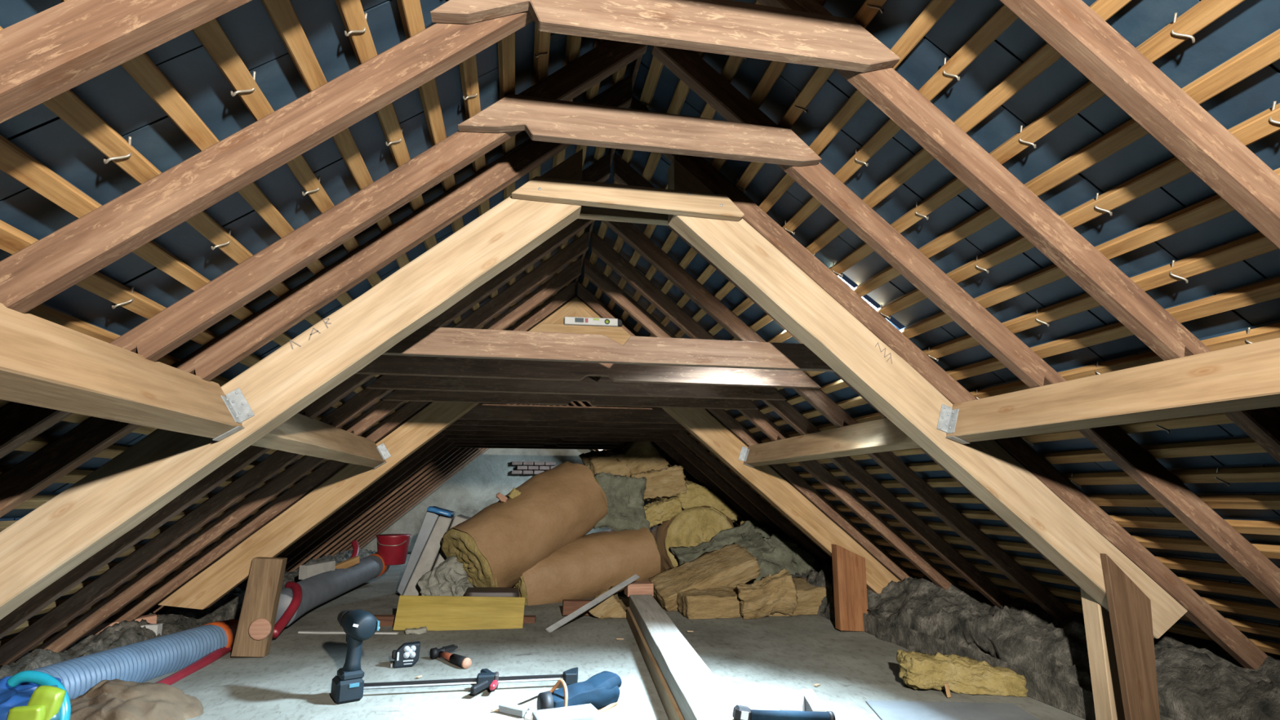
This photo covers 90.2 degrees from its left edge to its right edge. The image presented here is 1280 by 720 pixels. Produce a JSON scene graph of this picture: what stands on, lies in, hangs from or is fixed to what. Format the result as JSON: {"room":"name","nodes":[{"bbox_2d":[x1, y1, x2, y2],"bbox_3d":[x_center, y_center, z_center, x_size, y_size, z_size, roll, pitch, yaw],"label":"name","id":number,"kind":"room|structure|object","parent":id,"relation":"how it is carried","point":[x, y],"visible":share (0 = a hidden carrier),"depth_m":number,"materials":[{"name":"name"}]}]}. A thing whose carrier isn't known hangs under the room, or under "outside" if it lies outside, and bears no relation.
{"room":"attic under renovation","nodes":[
{"label":"attic under renovation","id":0,"kind":"room"},
{"bbox_2d":[360,404,652,554],"bbox_3d":[-1.943,2.195,12.332,7.044,2.900,0.275,2,-12,-11],"label":"wall","id":1,"kind":"structure","parent":0,"point":[475,487],"depth_m":12.06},
{"bbox_2d":[144,554,1085,719],"bbox_3d":[-0.293,1.849,3.507,7.200,0.040,17.600,2,-12,-11],"label":"floor","id":2,"kind":"structure","parent":0,"point":[754,660],"depth_m":3.98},
{"bbox_2d":[0,670,71,719],"bbox_3d":[-2.739,1.595,2.825,0.520,0.431,0.357,-1,-12,6],"label":"bag","id":3,"kind":"object","parent":2,"relation":"on","point":[27,695],"visible":1,"depth_m":2.76,"materials":[{"name":"blue plastic"}]},
{"bbox_2d":[11,618,238,699],"bbox_3d":[-2.947,1.793,3.780,0.270,0.282,1.625,0,-12,1],"label":"duct","id":4,"kind":"object","parent":2,"relation":"on","point":[142,661],"visible":0.7,"depth_m":3.70,"materials":[{"name":"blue plastic"}]},
{"bbox_2d":[0,0,252,123],"bbox_3d":[-1.375,-0.164,0.864,3.218,2.782,0.058,2,-12,-11],"label":"rafter","id":5,"kind":"object","parent":2,"relation":"on","point":[52,51],"visible":1,"depth_m":1.01,"materials":[{"name":"brown wood"}]},
{"bbox_2d":[70,678,203,719],"bbox_3d":[-2.483,1.695,3.054,0.626,0.263,0.409,0,-12,0],"label":"pile","id":6,"kind":"object","parent":2,"relation":"on","point":[116,699],"visible":0.86,"depth_m":3.04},
{"bbox_2d":[0,548,375,679],"bbox_3d":[-3.674,2.224,6.102,0.514,0.290,9.000,2,-12,-11],"label":"insulation","id":7,"kind":"object","parent":2,"relation":"on","point":[124,633],"visible":0.36,"depth_m":4.11},
{"bbox_2d":[155,646,232,684],"bbox_3d":[-2.822,1.880,4.036,0.156,0.180,1.681,2,-12,-11],"label":"hose","id":8,"kind":"object","parent":2,"relation":"on","point":[210,658],"visible":0.3,"depth_m":3.96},
{"bbox_2d":[231,556,287,657],"bbox_3d":[-2.588,1.674,4.345,0.252,0.635,0.101,2,-12,-11],"label":"post","id":9,"kind":"object","parent":2,"relation":"on","point":[256,622],"visible":1,"depth_m":4.30,"materials":[{"name":"brown wood"}]},
{"bbox_2d":[157,296,576,609],"bbox_3d":[-1.891,0.587,4.817,2.760,2.363,0.108,2,-12,-11],"label":"rafter","id":10,"kind":"object","parent":9,"relation":"on","point":[212,584],"visible":0.66,"depth_m":4.58,"materials":[{"name":"brown wood"}]},
{"bbox_2d":[0,10,533,313],"bbox_3d":[-1.460,-0.071,1.307,3.218,2.782,0.058,2,-12,-11],"label":"rafter","id":11,"kind":"object","parent":2,"relation":"on","point":[55,263],"visible":0.93,"depth_m":1.47,"materials":[{"name":"brown wood"}]},
{"bbox_2d":[430,0,900,72],"bbox_3d":[0.109,-0.916,1.735,1.289,0.166,0.041,2,-12,-11],"label":"beam","id":12,"kind":"structure","parent":11,"relation":"attached to","point":[722,27],"depth_m":1.73,"materials":[{"name":"brown wood"}]},
{"bbox_2d":[271,581,302,638],"bbox_3d":[-2.771,1.957,5.042,0.168,0.318,0.745,5,-13,-21],"label":"hose","id":13,"kind":"object","parent":2,"relation":"on","point":[296,588],"visible":0.9,"depth_m":4.95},
{"bbox_2d":[0,148,582,619],"bbox_3d":[-1.621,0.331,2.260,2.780,2.605,0.130,2,-12,-11],"label":"rafter","id":14,"kind":"object","parent":2,"relation":"on","point":[47,543],"visible":0.96,"depth_m":2.32,"materials":[{"name":"brown wood"}]},
{"bbox_2d":[0,302,243,438],"bbox_3d":[-0.789,-0.573,-1.344,0.170,0.202,7.478,2,-12,-10],"label":"purlin","id":15,"kind":"object","parent":14,"relation":"attached to","point":[45,363],"visible":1,"depth_m":1.53,"materials":[{"name":"brown wood"}]},
{"bbox_2d":[212,387,254,441],"bbox_3d":[-1.417,0.188,2.237,0.105,0.191,0.050,2,-12,-11],"label":"hanger","id":16,"kind":"object","parent":14,"relation":"attached to","point":[235,401],"visible":1,"depth_m":2.26,"materials":[{"name":"metal"}]},
{"bbox_2d":[251,413,386,467],"bbox_3d":[-1.737,0.453,3.549,0.171,0.201,2.441,2,-12,-10],"label":"purlin","id":17,"kind":"object","parent":14,"relation":"attached to","point":[300,434],"visible":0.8,"depth_m":3.28,"materials":[{"name":"brown wood"}]},
{"bbox_2d":[577,205,669,226],"bbox_3d":[-0.076,-0.669,2.862,0.900,0.090,0.050,2,-12,-11],"label":"board","id":18,"kind":"object","parent":14,"relation":"attached to","point":[587,212],"visible":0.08,"depth_m":2.84,"materials":[{"name":"brown wood"}]},
{"bbox_2d":[511,176,744,221],"bbox_3d":[-0.038,-0.679,2.686,0.983,0.105,0.052,2,-12,-11],"label":"board","id":19,"kind":"object","parent":14,"relation":"attached to","point":[613,196],"visible":1,"depth_m":2.66,"materials":[{"name":"brown wood"}]},
{"bbox_2d":[0,231,588,665],"bbox_3d":[-1.929,0.435,3.725,3.218,2.782,0.058,2,-12,-11],"label":"rafter","id":20,"kind":"object","parent":2,"relation":"on","point":[70,608],"visible":0.7,"depth_m":3.54,"materials":[{"name":"brown wood"}]},
{"bbox_2d":[365,374,786,400],"bbox_3d":[-0.326,0.154,4.037,2.641,0.130,0.048,2,-12,-11],"label":"beam","id":21,"kind":"structure","parent":20,"relation":"attached to","point":[604,386],"depth_m":3.99,"materials":[{"name":"brown wood"}]},
{"bbox_2d":[0,218,595,639],"bbox_3d":[-1.835,0.335,3.244,3.218,2.782,0.058,2,-12,-11],"label":"rafter","id":22,"kind":"object","parent":2,"relation":"on","point":[91,565],"visible":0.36,"depth_m":3.12,"materials":[{"name":"brown wood"}]},
{"bbox_2d":[355,355,821,388],"bbox_3d":[-0.233,0.054,3.556,2.641,0.130,0.048,2,-12,-11],"label":"beam","id":23,"kind":"structure","parent":22,"relation":"attached to","point":[393,365],"depth_m":3.51,"materials":[{"name":"brown wood"}]},
{"bbox_2d":[33,257,581,653],"bbox_3d":[-2.022,0.536,4.206,3.218,2.782,0.058,2,-12,-11],"label":"rafter","id":24,"kind":"object","parent":2,"relation":"on","point":[70,634],"visible":0.63,"depth_m":3.99,"materials":[{"name":"brown wood"}]},
{"bbox_2d":[382,389,759,409],"bbox_3d":[-0.419,0.255,4.518,2.641,0.130,0.048,2,-12,-11],"label":"beam","id":25,"kind":"structure","parent":24,"relation":"attached to","point":[398,394],"depth_m":4.47,"materials":[{"name":"brown wood"}]},
{"bbox_2d":[0,74,631,517],"bbox_3d":[-1.619,0.101,2.129,3.218,2.782,0.058,2,-12,-11],"label":"rafter","id":26,"kind":"object","parent":2,"relation":"on","point":[41,469],"visible":0.73,"depth_m":2.25,"materials":[{"name":"brown wood"}]},
{"bbox_2d":[0,40,648,458],"bbox_3d":[-1.556,0.033,1.802,3.218,2.782,0.058,2,-12,-11],"label":"rafter","id":27,"kind":"object","parent":2,"relation":"on","point":[203,308],"visible":0.69,"depth_m":1.97,"materials":[{"name":"brown wood"}]},
{"bbox_2d":[457,93,822,166],"bbox_3d":[0.029,-0.801,2.229,1.276,0.142,0.043,2,-12,-11],"label":"beam","id":28,"kind":"structure","parent":27,"relation":"attached to","point":[543,119],"depth_m":2.20,"materials":[{"name":"brown wood"}]},
{"bbox_2d":[274,552,390,626],"bbox_3d":[-3.080,2.261,6.495,0.328,0.322,3.072,2,-12,-8],"label":"duct","id":29,"kind":"object","parent":2,"relation":"on","point":[319,588],"visible":0.83,"depth_m":6.08,"materials":[{"name":"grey plastic"}]},
{"bbox_2d":[376,533,411,564],"bbox_3d":[-3.080,2.360,7.955,0.424,0.350,0.426,2,-12,-11],"label":"bucket","id":30,"kind":"object","parent":29,"relation":"on","point":[393,548],"visible":0.94,"depth_m":7.81,"materials":[{"name":"plastic"}]},
{"bbox_2d":[106,281,574,622],"bbox_3d":[-2.126,0.649,4.745,3.218,2.782,0.061,2,-12,-11],"label":"rafter","id":31,"kind":"object","parent":2,"relation":"on","point":[306,485],"visible":0.69,"depth_m":4.54,"materials":[{"name":"brown wood"}]},
{"bbox_2d":[330,608,379,704],"bbox_3d":[-1.562,1.595,3.488,0.188,0.448,0.304,8,-14,-34],"label":"cordless drill","id":32,"kind":"object","parent":2,"relation":"on","point":[358,625],"visible":1,"depth_m":3.40,"materials":[{"name":"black plastic"}]},
{"bbox_2d":[146,300,569,615],"bbox_3d":[-2.217,0.748,5.215,3.218,2.782,0.061,2,-12,-11],"label":"rafter","id":33,"kind":"object","parent":2,"relation":"on","point":[158,610],"visible":0.05,"depth_m":4.78,"materials":[{"name":"brown wood"}]},
{"bbox_2d":[409,402,679,423],"bbox_3d":[-0.614,0.467,5.528,2.641,0.130,0.048,2,-12,-11],"label":"beam","id":34,"kind":"structure","parent":33,"relation":"attached to","point":[481,411],"depth_m":5.50,"materials":[{"name":"brown wood"}]},
{"bbox_2d":[242,403,486,584],"bbox_3d":[-2.497,1.050,6.658,3.218,2.782,0.062,2,-12,-11],"label":"rafter","id":35,"kind":"object","parent":2,"relation":"on","point":[436,438],"visible":0.28,"depth_m":6.49,"materials":[{"name":"brown wood"}]},
{"bbox_2d":[438,429,675,438],"bbox_3d":[-0.893,0.769,6.970,2.641,0.130,0.048,2,-12,-11],"label":"beam","id":36,"kind":"structure","parent":35,"relation":"attached to","point":[556,433],"depth_m":6.94,"materials":[{"name":"brown wood"}]},
{"bbox_2d":[284,403,496,563],"bbox_3d":[-2.590,1.151,7.139,3.218,2.782,0.062,2,-12,-10],"label":"rafter","id":37,"kind":"object","parent":2,"relation":"on","point":[386,483],"visible":0.28,"depth_m":6.96,"materials":[{"name":"brown wood"}]},
{"bbox_2d":[441,435,666,441],"bbox_3d":[-0.987,0.870,7.451,2.641,0.130,0.048,2,-12,-11],"label":"beam","id":38,"kind":"structure","parent":37,"relation":"attached to","point":[461,437],"depth_m":7.40,"materials":[{"name":"brown wood"}]},
{"bbox_2d":[284,403,504,572],"bbox_3d":[-2.683,1.251,7.620,3.218,2.782,0.062,2,-12,-10],"label":"rafter","id":39,"kind":"object","parent":2,"relation":"on","point":[446,444],"visible":0.3,"depth_m":7.41,"materials":[{"name":"brown wood"}]},
{"bbox_2d":[447,437,657,444],"bbox_3d":[-1.080,0.970,7.932,2.641,0.130,0.048,2,-12,-11],"label":"beam","id":40,"kind":"structure","parent":39,"relation":"attached to","point":[551,440],"depth_m":7.87,"materials":[{"name":"brown wood"}]},
{"bbox_2d":[286,403,511,572],"bbox_3d":[-2.776,1.352,8.101,3.218,2.782,0.062,2,-12,-11],"label":"rafter","id":41,"kind":"object","parent":2,"relation":"on","point":[357,519],"visible":0.31,"depth_m":7.86,"materials":[{"name":"brown wood"}]},
{"bbox_2d":[390,640,420,667],"bbox_3d":[-1.489,1.871,4.054,0.170,0.139,0.078,4,-12,-18],"label":"tape measure","id":42,"kind":"object","parent":2,"relation":"on","point":[407,655],"visible":1,"depth_m":4.03,"materials":[{"name":"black plastic"}]},
{"bbox_2d":[311,404,517,559],"bbox_3d":[-2.869,1.453,8.581,3.218,2.782,0.062,2,-12,-11],"label":"rafter","id":43,"kind":"object","parent":2,"relation":"on","point":[453,451],"visible":0.31,"depth_m":8.38,"materials":[{"name":"brown wood"}]},
{"bbox_2d":[322,404,523,555],"bbox_3d":[-2.962,1.554,9.062,3.218,2.782,0.061,2,-12,-10],"label":"rafter","id":44,"kind":"object","parent":2,"relation":"on","point":[352,534],"visible":0.3,"depth_m":8.86,"materials":[{"name":"brown wood"}]},
{"bbox_2d":[396,506,455,595],"bbox_3d":[-2.319,2.074,6.987,0.521,0.930,0.663,2,-12,-11],"label":"foam slab","id":45,"kind":"object","parent":2,"relation":"on","point":[426,549],"visible":0.98,"depth_m":6.77,"materials":[{"name":"grey plastic"}]},
{"bbox_2d":[329,404,528,555],"bbox_3d":[-3.055,1.654,9.543,3.218,2.782,0.062,2,-12,-10],"label":"rafter","id":46,"kind":"object","parent":2,"relation":"on","point":[342,546],"visible":0.3,"depth_m":9.33,"materials":[{"name":"brown wood"}]},
{"bbox_2d":[417,555,473,595],"bbox_3d":[-1.895,2.245,6.423,0.582,0.550,0.460,-4,-12,17],"label":"plastic sheet","id":47,"kind":"object","parent":2,"relation":"on","point":[449,578],"visible":0.6,"depth_m":6.26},
{"bbox_2d":[429,644,471,668],"bbox_3d":[-1.206,1.928,4.144,0.168,0.076,0.401,10,-15,-39],"label":"flashlight","id":48,"kind":"object","parent":2,"relation":"on","point":[464,662],"visible":1,"depth_m":4.14,"materials":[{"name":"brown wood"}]},
{"bbox_2d":[392,595,524,631],"bbox_3d":[-1.459,2.066,5.201,1.019,0.288,0.130,1,-12,-7],"label":"board","id":49,"kind":"object","parent":2,"relation":"on","point":[437,613],"visible":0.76,"depth_m":5.19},
{"bbox_2d":[363,666,577,694],"bbox_3d":[-0.923,1.785,3.546,1.173,0.075,0.296,2,-12,-11],"label":"clamp","id":50,"kind":"object","parent":2,"relation":"on","point":[486,678],"visible":0.9,"depth_m":3.53,"materials":[{"name":"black metal"}]},
{"bbox_2d":[464,586,519,596],"bbox_3d":[-1.329,2.113,5.747,0.482,0.103,0.309,2,-12,-11],"label":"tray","id":51,"kind":"object","parent":2,"relation":"on","point":[470,591],"visible":0.61,"depth_m":5.64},
{"bbox_2d":[498,687,551,717],"bbox_3d":[-0.553,1.769,3.321,0.182,0.037,0.389,-7,-14,30],"label":"square","id":52,"kind":"object","parent":2,"relation":"on","point":[511,707],"visible":0.95,"depth_m":3.19,"materials":[{"name":"metal"}]},
{"bbox_2d":[532,703,599,719],"bbox_3d":[-0.349,1.692,2.999,0.305,0.072,0.163,4,-13,-20],"label":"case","id":53,"kind":"object","parent":2,"relation":"on","point":[586,711],"visible":0.98,"depth_m":2.98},
{"bbox_2d":[537,671,622,712],"bbox_3d":[-0.297,1.702,3.245,0.479,0.179,0.204,10,-15,-39],"label":"tool pouch","id":54,"kind":"object","parent":2,"relation":"on","point":[601,690],"visible":0.83,"depth_m":3.22,"materials":[{"name":"blue fabric"}]},
{"bbox_2d":[511,526,660,605],"bbox_3d":[-0.604,2.245,6.873,1.634,0.912,0.765,5,-13,-24],"label":"roll","id":55,"kind":"object","parent":2,"relation":"on","point":[587,566],"visible":0.62,"depth_m":6.60,"materials":[{"name":"paper"}]},
{"bbox_2d":[440,461,608,587],"bbox_3d":[-1.179,1.779,6.784,1.746,1.422,0.931,10,-16,-41],"label":"roll","id":56,"kind":"object","parent":55,"relation":"on","point":[555,508],"visible":0.88,"depth_m":6.40,"materials":[{"name":"brown paper"}]},
{"bbox_2d":[593,471,651,532],"bbox_3d":[-0.265,1.621,7.217,0.761,0.701,0.390,3,-12,-12],"label":"insulation batt","id":57,"kind":"object","parent":55,"relation":"on","point":[624,495],"visible":0.66,"depth_m":7.20,"materials":[{"name":"grey fabric"}]},
{"bbox_2d":[545,573,639,632],"bbox_3d":[-0.376,2.049,5.409,0.988,0.366,0.050,11,-16,-42],"label":"metal bar","id":58,"kind":"object","parent":2,"relation":"on","point":[632,579],"visible":1,"depth_m":5.37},
{"bbox_2d":[582,151,610,182],"bbox_3d":[-1.739,0.230,2.744,3.218,2.782,0.058,2,-12,-11],"label":"rafter","id":59,"kind":"object","parent":2,"relation":"on","point":[599,171],"visible":0.06,"depth_m":3.26,"materials":[{"name":"brown wood"}]},
{"bbox_2d":[382,326,835,372],"bbox_3d":[-0.136,-0.051,3.056,2.641,0.130,0.048,2,-12,-11],"label":"beam","id":60,"kind":"structure","parent":59,"relation":"attached to","point":[425,341],"depth_m":3.02,"materials":[{"name":"brown wood"}]},
{"bbox_2d":[587,586,626,618],"bbox_3d":[-0.297,2.164,5.740,0.437,0.253,0.320,2,-12,-12],"label":"insulation batt","id":61,"kind":"object","parent":2,"relation":"on","point":[612,606],"visible":0.79,"depth_m":5.62,"materials":[{"name":"beige fabric"}]},
{"bbox_2d":[626,606,684,719],"bbox_3d":[0.201,1.797,3.601,0.228,0.103,4.082,1,-12,-6],"label":"timber","id":62,"kind":"object","parent":2,"relation":"on","point":[673,711],"visible":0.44,"depth_m":3.62,"materials":[{"name":"brown wood"}]},
{"bbox_2d":[629,594,736,719],"bbox_3d":[0.211,1.699,3.623,0.203,0.102,4.082,1,-12,-6],"label":"timber","id":63,"kind":"object","parent":62,"relation":"on","point":[698,694],"visible":0.99,"depth_m":3.31,"materials":[{"name":"white wood"}]},
{"bbox_2d":[587,376,760,524],"bbox_3d":[0.596,1.274,7.730,3.218,2.782,0.062,2,-12,-11],"label":"rafter","id":64,"kind":"object","parent":2,"relation":"on","point":[671,451],"visible":0.29,"depth_m":7.70,"materials":[{"name":"brown wood"}]},
{"bbox_2d":[592,376,790,539],"bbox_3d":[0.689,1.174,7.249,3.218,2.782,0.062,2,-12,-10],"label":"rafter","id":65,"kind":"object","parent":2,"relation":"on","point":[675,443],"visible":0.41,"depth_m":7.22,"materials":[{"name":"brown wood"}]},
{"bbox_2d":[649,505,733,572],"bbox_3d":[0.542,2.244,7.645,0.940,0.991,1.205,4,-13,-19],"label":"roll","id":66,"kind":"object","parent":2,"relation":"on","point":[693,526],"visible":0.35,"depth_m":7.20,"materials":[{"name":"fabric"}]},
{"bbox_2d":[644,496,683,528],"bbox_3d":[0.215,1.788,7.466,0.585,0.405,0.450,2,-12,-10],"label":"insulation batt","id":67,"kind":"object","parent":66,"relation":"on","point":[660,511],"visible":0.62,"depth_m":7.29,"materials":[{"name":"yellow fabric"}]},
{"bbox_2d":[630,465,687,502],"bbox_3d":[0.217,1.485,7.641,0.696,0.443,0.500,0,-12,2],"label":"insulation batt","id":68,"kind":"object","parent":67,"relation":"on","point":[666,482],"visible":0.75,"depth_m":7.43,"materials":[{"name":"beige fabric"}]},
{"bbox_2d":[676,480,744,522],"bbox_3d":[0.783,1.704,7.684,0.837,0.504,0.566,2,-12,-8],"label":"insulation batt","id":69,"kind":"object","parent":66,"relation":"on","point":[696,495],"visible":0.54,"depth_m":7.45,"materials":[{"name":"yellow fabric"}]},
{"bbox_2d":[648,542,760,611],"bbox_3d":[0.633,2.114,6.280,1.015,0.572,0.606,3,-12,-14],"label":"insulation batt","id":70,"kind":"object","parent":2,"relation":"on","point":[731,565],"visible":0.88,"depth_m":6.13,"materials":[{"name":"beige fabric"}]},
{"bbox_2d":[669,520,775,583],"bbox_3d":[0.903,2.120,6.816,1.100,0.779,0.670,2,-12,-11],"label":"insulation batt","id":71,"kind":"object","parent":2,"relation":"on","point":[683,554],"visible":0.4,"depth_m":6.87,"materials":[{"name":"grey fabric"}]},
{"bbox_2d":[642,407,828,563],"bbox_3d":[0.782,1.073,6.768,3.218,2.782,0.061,2,-12,-11],"label":"rafter","id":72,"kind":"object","parent":2,"relation":"on","point":[688,441],"visible":0.5,"depth_m":6.74,"materials":[{"name":"brown wood"}]},
{"bbox_2d":[577,281,912,580],"bbox_3d":[1.060,0.773,5.336,3.218,2.782,0.062,2,-12,-10],"label":"rafter","id":73,"kind":"object","parent":2,"relation":"on","point":[584,295],"visible":0.56,"depth_m":5.30,"materials":[{"name":"brown wood"}]},
{"bbox_2d":[659,407,831,558],"bbox_3d":[0.875,0.972,6.288,3.218,2.782,0.061,2,-12,-11],"label":"rafter","id":74,"kind":"object","parent":2,"relation":"on","point":[660,407],"visible":0.16,"depth_m":6.28,"materials":[{"name":"brown wood"}]},
{"bbox_2d":[450,417,685,429],"bbox_3d":[-0.707,0.567,6.008,2.641,0.130,0.048,2,-12,-11],"label":"beam","id":75,"kind":"structure","parent":74,"relation":"attached to","point":[563,422],"depth_m":5.99,"materials":[{"name":"brown wood"}]},
{"bbox_2d":[675,577,827,619],"bbox_3d":[1.068,2.222,6.029,1.482,0.258,0.774,2,-12,-10],"label":"insulation batt","id":76,"kind":"object","parent":2,"relation":"on","point":[722,602],"visible":0.56,"depth_m":5.72,"materials":[{"name":"beige fabric"}]},
{"bbox_2d":[735,568,797,619],"bbox_3d":[1.114,2.076,5.686,0.591,0.402,0.275,3,-12,-12],"label":"insulation batt","id":77,"kind":"object","parent":2,"relation":"on","point":[775,593],"visible":0.99,"depth_m":5.61,"materials":[{"name":"beige fabric"}]},
{"bbox_2d":[583,257,955,590],"bbox_3d":[1.164,0.660,4.797,3.218,2.782,0.058,2,-12,-11],"label":"rafter","id":78,"kind":"object","parent":2,"relation":"on","point":[591,272],"visible":0.56,"depth_m":4.76,"materials":[{"name":"brown wood"}]},
{"bbox_2d":[742,524,821,583],"bbox_3d":[1.596,2.186,7.023,1.161,0.736,1.017,2,-12,-9],"label":"insulation batt","id":79,"kind":"object","parent":2,"relation":"on","point":[787,554],"visible":0.29,"depth_m":6.63,"materials":[{"name":"grey fabric"}]},
{"bbox_2d":[732,704,835,719],"bbox_3d":[0.572,1.414,2.538,0.417,0.094,0.054,2,-12,-11],"label":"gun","id":80,"kind":"object","parent":2,"relation":"on","point":[740,712],"visible":1,"depth_m":2.52,"materials":[{"name":"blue plastic"}]},
{"bbox_2d":[591,231,1012,607],"bbox_3d":[1.257,0.559,4.316,3.218,2.782,0.058,2,-12,-11],"label":"rafter","id":81,"kind":"object","parent":2,"relation":"on","point":[601,248],"visible":0.56,"depth_m":4.28,"materials":[{"name":"brown wood"}]},
{"bbox_2d":[601,220,1075,622],"bbox_3d":[1.350,0.459,3.835,3.218,2.782,0.058,2,-12,-11],"label":"rafter","id":82,"kind":"object","parent":2,"relation":"on","point":[628,233],"visible":0.59,"depth_m":3.80,"materials":[{"name":"brown wood"}]},
{"bbox_2d":[613,152,1080,590],"bbox_3d":[1.447,0.354,3.335,3.218,2.782,0.058,2,-12,-11],"label":"rafter","id":83,"kind":"object","parent":2,"relation":"on","point":[624,174],"visible":0.12,"depth_m":3.32,"materials":[{"name":"brown wood"}]},
{"bbox_2d":[831,543,867,631],"bbox_3d":[1.694,1.831,5.148,0.252,0.669,0.088,2,-12,-11],"label":"post","id":84,"kind":"object","parent":2,"relation":"on","point":[849,571],"visible":0.9,"depth_m":5.11,"materials":[{"name":"red wood"}]},
{"bbox_2d":[629,95,1268,670],"bbox_3d":[1.540,0.253,2.856,3.218,2.782,0.062,2,-12,-10],"label":"rafter","id":85,"kind":"object","parent":2,"relation":"on","point":[1231,639],"visible":0.64,"depth_m":2.82,"materials":[{"name":"brown wood"}]},
{"bbox_2d":[865,700,1039,719],"bbox_3d":[1.546,1.749,3.157,0.750,0.010,0.340,-1,-12,4],"label":"floor panel","id":86,"kind":"object","parent":2,"relation":"on","point":[885,709],"visible":1,"depth_m":3.18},
{"bbox_2d":[896,648,1027,697],"bbox_3d":[1.802,1.743,3.576,0.691,0.190,0.239,-1,-12,4],"label":"insulation batt","id":87,"kind":"object","parent":2,"relation":"on","point":[917,670],"visible":0.98,"depth_m":3.51,"materials":[{"name":"yellow fabric"}]},
{"bbox_2d":[651,45,1279,608],"bbox_3d":[1.629,0.156,2.393,3.218,2.782,0.058,2,-12,-11],"label":"rafter","id":88,"kind":"object","parent":2,"relation":"on","point":[686,65],"visible":0.7,"depth_m":2.36,"materials":[{"name":"brown wood"}]},
{"bbox_2d":[756,0,1279,462],"bbox_3d":[1.725,0.053,1.897,3.218,2.782,0.058,2,-12,-11],"label":"rafter","id":89,"kind":"object","parent":2,"relation":"on","point":[885,88],"visible":0.64,"depth_m":1.86,"materials":[{"name":"brown wood"}]},
{"bbox_2d":[862,613,1176,719],"bbox_3d":[2.038,1.810,3.759,0.020,0.140,3.000,2,-12,-11],"label":"insulation","id":90,"kind":"object","parent":2,"relation":"on","point":[1077,700],"visible":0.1,"depth_m":3.48},
{"bbox_2d":[790,557,1279,719],"bbox_3d":[2.067,2.004,5.492,0.821,0.469,6.605,2,-12,-11],"label":"insulation","id":91,"kind":"object","parent":2,"relation":"on","point":[1197,679],"visible":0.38,"depth_m":3.50},
{"bbox_2d":[575,296,900,593],"bbox_3d":[0.840,0.709,5.320,2.800,2.397,0.109,2,-12,-10],"label":"rafter","id":92,"kind":"object","parent":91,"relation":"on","point":[699,422],"visible":0.58,"depth_m":5.25,"materials":[{"name":"brown wood"}]},
{"bbox_2d":[531,323,631,345],"bbox_3d":[-0.472,-0.202,5.173,1.015,0.158,0.048,2,-12,-11],"label":"board","id":93,"kind":"object","parent":92,"relation":"attached to","point":[618,334],"visible":0.42,"depth_m":5.17,"materials":[{"name":"brown wood"}]},
{"bbox_2d":[1080,586,1124,719],"bbox_3d":[2.099,1.395,2.875,0.099,0.754,0.090,2,-12,-11],"label":"stud","id":94,"kind":"object","parent":2,"relation":"on","point":[1105,683],"visible":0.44,"depth_m":2.86,"materials":[{"name":"brown wood"}]},
{"bbox_2d":[1100,553,1159,719],"bbox_3d":[2.106,1.278,2.700,0.193,0.886,0.033,2,-12,-11],"label":"post","id":95,"kind":"object","parent":2,"relation":"on","point":[1129,607],"visible":1,"depth_m":2.70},
{"bbox_2d":[667,157,1187,638],"bbox_3d":[1.273,0.175,2.853,2.311,2.057,0.130,2,-12,-11],"label":"rafter","id":96,"kind":"object","parent":95,"relation":"on","point":[889,383],"visible":0.91,"depth_m":2.78,"materials":[{"name":"brown wood"}]},
{"bbox_2d":[743,417,920,466],"bbox_3d":[1.136,0.549,4.085,0.126,0.173,2.441,2,-12,-10],"label":"purlin","id":97,"kind":"object","parent":96,"relation":"attached to","point":[882,435],"visible":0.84,"depth_m":3.78,"materials":[{"name":"brown wood"}]},
{"bbox_2d":[937,404,970,444],"bbox_3d":[1.348,0.273,2.755,0.120,0.174,0.050,2,-12,-11],"label":"hanger","id":98,"kind":"object","parent":96,"relation":"attached to","point":[948,418],"visible":1,"depth_m":2.77,"materials":[{"name":"metal"}]},
{"bbox_2d":[946,337,1279,442],"bbox_3d":[2.083,-0.476,-0.808,0.126,0.173,7.478,2,-12,-11],"label":"purlin","id":99,"kind":"object","parent":96,"relation":"attached to","point":[1244,377],"visible":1,"depth_m":1.94,"materials":[{"name":"brown wood"}]},
{"bbox_2d":[999,0,1279,249],"bbox_3d":[1.811,-0.040,1.455,3.218,2.782,0.058,2,-12,-11],"label":"rafter","id":100,"kind":"object","parent":2,"relation":"on","point":[1071,28],"visible":1,"depth_m":1.42,"materials":[{"name":"brown wood"}]},
{"bbox_2d":[0,0,1279,659],"bbox_3d":[-0.263,0.538,3.620,7.533,3.158,17.922,2,-12,-11],"label":"rafters","id":101,"kind":"structure","parent":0,"point":[977,62],"depth_m":1.91,"materials":[{"name":"wood"}]},
{"bbox_3d":[-2.374,0.950,6.183,4.207,0.098,0.062,-39,-2,-16],"label":"rafter","id":102,"kind":"object","parent":101,"relation":"attached to","visible":0},
{"bbox_2d":[444,425,687,434],"bbox_3d":[-0.800,0.668,6.489,2.641,0.130,0.048,2,-12,-11],"label":"beam","id":103,"kind":"structure","parent":102,"relation":"attached to","point":[466,428],"depth_m":6.47,"materials":[{"name":"brown wood"}]},
{"bbox_3d":[-0.517,1.544,7.872,0.507,0.670,0.506,22,-15,-6],"label":"insulation batt","id":104,"kind":"object","parent":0,"visible":0},
{"bbox_2d":[578,441,668,477],"bbox_3d":[-0.205,1.406,7.882,1.072,0.920,0.673,3,-12,-13],"label":"insulation batt","id":105,"kind":"object","parent":104,"relation":"on","point":[628,458],"visible":0.43,"depth_m":7.69,"materials":[{"name":"beige fabric"}]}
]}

